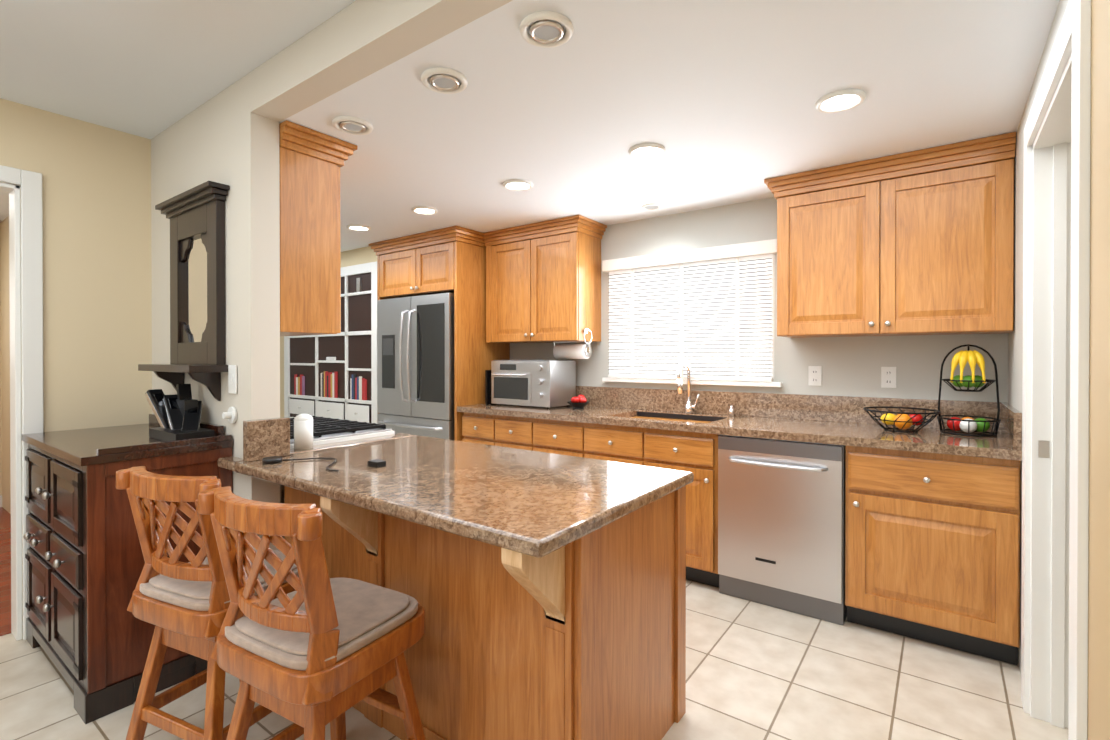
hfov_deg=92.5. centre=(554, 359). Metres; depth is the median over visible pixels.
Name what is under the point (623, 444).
base cabinet
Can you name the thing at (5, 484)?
wall
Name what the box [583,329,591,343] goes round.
towel ring
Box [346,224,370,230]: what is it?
recessed light
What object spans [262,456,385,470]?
puck
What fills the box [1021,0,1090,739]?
door frame
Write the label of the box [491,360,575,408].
toaster oven
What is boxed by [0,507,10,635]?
floor
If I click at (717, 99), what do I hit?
ceiling
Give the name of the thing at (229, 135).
wall
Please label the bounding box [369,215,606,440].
kitchen cabinets
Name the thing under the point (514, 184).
recessed light
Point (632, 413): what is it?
sink
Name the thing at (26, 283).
door frame
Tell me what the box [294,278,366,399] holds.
books
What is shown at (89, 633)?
sideboard
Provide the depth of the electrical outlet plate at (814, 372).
3.14 m
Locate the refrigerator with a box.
[377,293,453,439]
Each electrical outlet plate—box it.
[808,366,821,385]
[881,367,895,387]
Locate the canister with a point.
(303, 431)
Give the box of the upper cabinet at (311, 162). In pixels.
[279,120,357,336]
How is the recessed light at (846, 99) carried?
in the ceiling at (717, 99)
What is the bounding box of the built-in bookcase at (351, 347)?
[284,261,377,423]
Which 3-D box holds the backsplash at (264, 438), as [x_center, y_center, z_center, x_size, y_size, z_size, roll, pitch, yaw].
[-1.176,0.322,2.171,0.041,0.159,0.170,0,0,36]
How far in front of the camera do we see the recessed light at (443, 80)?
1.87 m
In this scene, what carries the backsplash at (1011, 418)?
attached to the wall at (1099, 570)
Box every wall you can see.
[0,98,151,616]
[0,216,10,513]
[151,0,511,550]
[280,246,376,416]
[510,197,1007,402]
[1008,0,1109,739]
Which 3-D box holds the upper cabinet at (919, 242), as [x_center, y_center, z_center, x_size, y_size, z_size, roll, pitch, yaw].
[1.698,-0.564,2.785,1.059,0.868,0.379,0,0,36]
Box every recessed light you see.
[332,116,372,134]
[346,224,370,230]
[411,206,437,214]
[421,67,467,93]
[503,179,532,190]
[519,11,573,47]
[629,143,664,158]
[642,203,660,209]
[815,89,865,112]
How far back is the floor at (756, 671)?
2.03 m
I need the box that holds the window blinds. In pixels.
[602,239,776,381]
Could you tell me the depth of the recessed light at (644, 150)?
2.52 m
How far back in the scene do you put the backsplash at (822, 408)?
3.22 m
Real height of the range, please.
1.000 m
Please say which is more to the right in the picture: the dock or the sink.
the sink
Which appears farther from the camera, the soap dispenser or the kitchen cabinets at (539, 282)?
the kitchen cabinets at (539, 282)
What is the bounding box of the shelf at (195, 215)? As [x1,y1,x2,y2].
[138,181,229,400]
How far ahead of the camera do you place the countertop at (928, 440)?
2.78 m
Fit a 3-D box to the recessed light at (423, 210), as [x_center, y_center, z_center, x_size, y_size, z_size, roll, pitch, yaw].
[-0.872,-1.000,3.552,0.161,0.024,0.161,0,0,36]
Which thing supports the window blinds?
attached to the window
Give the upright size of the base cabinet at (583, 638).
0.829 m
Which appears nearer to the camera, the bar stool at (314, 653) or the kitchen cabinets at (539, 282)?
the bar stool at (314, 653)
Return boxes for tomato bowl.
[567,395,588,408]
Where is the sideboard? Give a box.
[22,414,232,723]
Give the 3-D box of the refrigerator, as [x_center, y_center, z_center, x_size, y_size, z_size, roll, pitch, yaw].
[-1.011,0.373,4.545,0.900,1.775,0.709,0,0,36]
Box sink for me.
[617,410,716,421]
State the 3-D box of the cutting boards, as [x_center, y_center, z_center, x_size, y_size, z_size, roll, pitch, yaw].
[-0.448,0.216,4.314,0.040,0.269,0.300,0,0,36]
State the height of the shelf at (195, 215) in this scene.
0.919 m
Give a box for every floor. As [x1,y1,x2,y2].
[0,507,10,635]
[0,579,1067,739]
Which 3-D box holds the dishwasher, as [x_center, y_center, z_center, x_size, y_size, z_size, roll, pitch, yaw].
[1.275,0.837,2.903,0.599,0.865,0.660,0,0,36]
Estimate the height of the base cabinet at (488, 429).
0.870 m
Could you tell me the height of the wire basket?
0.108 m
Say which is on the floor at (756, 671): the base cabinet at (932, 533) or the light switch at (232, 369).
the base cabinet at (932, 533)
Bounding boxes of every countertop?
[218,433,693,557]
[457,404,1021,461]
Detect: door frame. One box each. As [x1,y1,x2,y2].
[0,165,43,640]
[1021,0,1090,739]
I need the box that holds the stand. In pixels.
[937,344,1000,436]
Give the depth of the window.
3.43 m
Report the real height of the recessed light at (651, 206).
0.013 m
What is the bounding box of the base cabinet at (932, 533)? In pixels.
[845,446,1020,664]
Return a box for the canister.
[294,414,312,449]
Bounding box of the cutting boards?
[485,370,491,403]
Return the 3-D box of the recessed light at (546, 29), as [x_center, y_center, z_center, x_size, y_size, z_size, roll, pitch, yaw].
[-0.025,-0.989,1.594,0.152,0.026,0.152,0,0,36]
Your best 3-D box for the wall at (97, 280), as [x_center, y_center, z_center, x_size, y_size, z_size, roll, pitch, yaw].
[-3.253,0.062,1.373,0.120,2.430,3.640,0,0,36]
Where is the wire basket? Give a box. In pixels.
[863,406,940,432]
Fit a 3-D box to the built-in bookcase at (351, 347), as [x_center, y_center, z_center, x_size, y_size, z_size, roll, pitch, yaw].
[-2.113,0.197,5.239,1.610,2.120,0.376,0,0,36]
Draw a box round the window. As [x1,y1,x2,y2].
[602,255,782,386]
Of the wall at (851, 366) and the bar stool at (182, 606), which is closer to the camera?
the bar stool at (182, 606)
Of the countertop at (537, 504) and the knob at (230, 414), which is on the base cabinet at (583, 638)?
the countertop at (537, 504)
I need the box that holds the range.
[280,416,394,538]
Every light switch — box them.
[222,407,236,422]
[228,365,236,393]
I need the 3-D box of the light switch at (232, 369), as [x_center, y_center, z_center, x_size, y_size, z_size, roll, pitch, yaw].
[-1.355,0.083,2.230,0.072,0.120,0.011,0,0,36]
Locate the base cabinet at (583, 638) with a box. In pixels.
[284,486,685,739]
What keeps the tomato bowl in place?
on the countertop at (928, 440)
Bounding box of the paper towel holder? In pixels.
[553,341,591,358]
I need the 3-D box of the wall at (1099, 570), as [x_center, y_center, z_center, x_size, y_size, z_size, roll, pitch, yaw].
[0.493,0.068,0.141,0.120,2.430,6.080,0,0,36]
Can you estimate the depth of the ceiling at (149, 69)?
1.99 m
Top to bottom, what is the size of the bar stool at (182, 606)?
0.939 m
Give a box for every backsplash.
[243,417,289,461]
[566,386,1000,433]
[1001,402,1021,449]
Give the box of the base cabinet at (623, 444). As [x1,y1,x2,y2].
[541,418,652,466]
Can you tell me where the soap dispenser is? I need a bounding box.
[729,406,733,415]
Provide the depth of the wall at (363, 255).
4.92 m
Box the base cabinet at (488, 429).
[462,414,540,451]
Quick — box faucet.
[677,360,699,413]
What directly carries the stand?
on the countertop at (928, 440)
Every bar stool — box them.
[116,466,298,739]
[198,486,425,739]
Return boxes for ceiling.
[0,0,355,222]
[279,0,1059,251]
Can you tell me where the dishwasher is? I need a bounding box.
[718,435,846,624]
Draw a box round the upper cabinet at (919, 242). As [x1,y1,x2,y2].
[764,132,1015,337]
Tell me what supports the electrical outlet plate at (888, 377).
attached to the wall at (851, 366)
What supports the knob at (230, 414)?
attached to the wall at (229, 135)
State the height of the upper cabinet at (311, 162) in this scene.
0.878 m
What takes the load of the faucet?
on the countertop at (928, 440)
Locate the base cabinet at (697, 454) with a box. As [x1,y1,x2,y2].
[653,430,728,587]
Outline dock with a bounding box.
[145,384,213,440]
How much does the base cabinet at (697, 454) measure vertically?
0.870 m

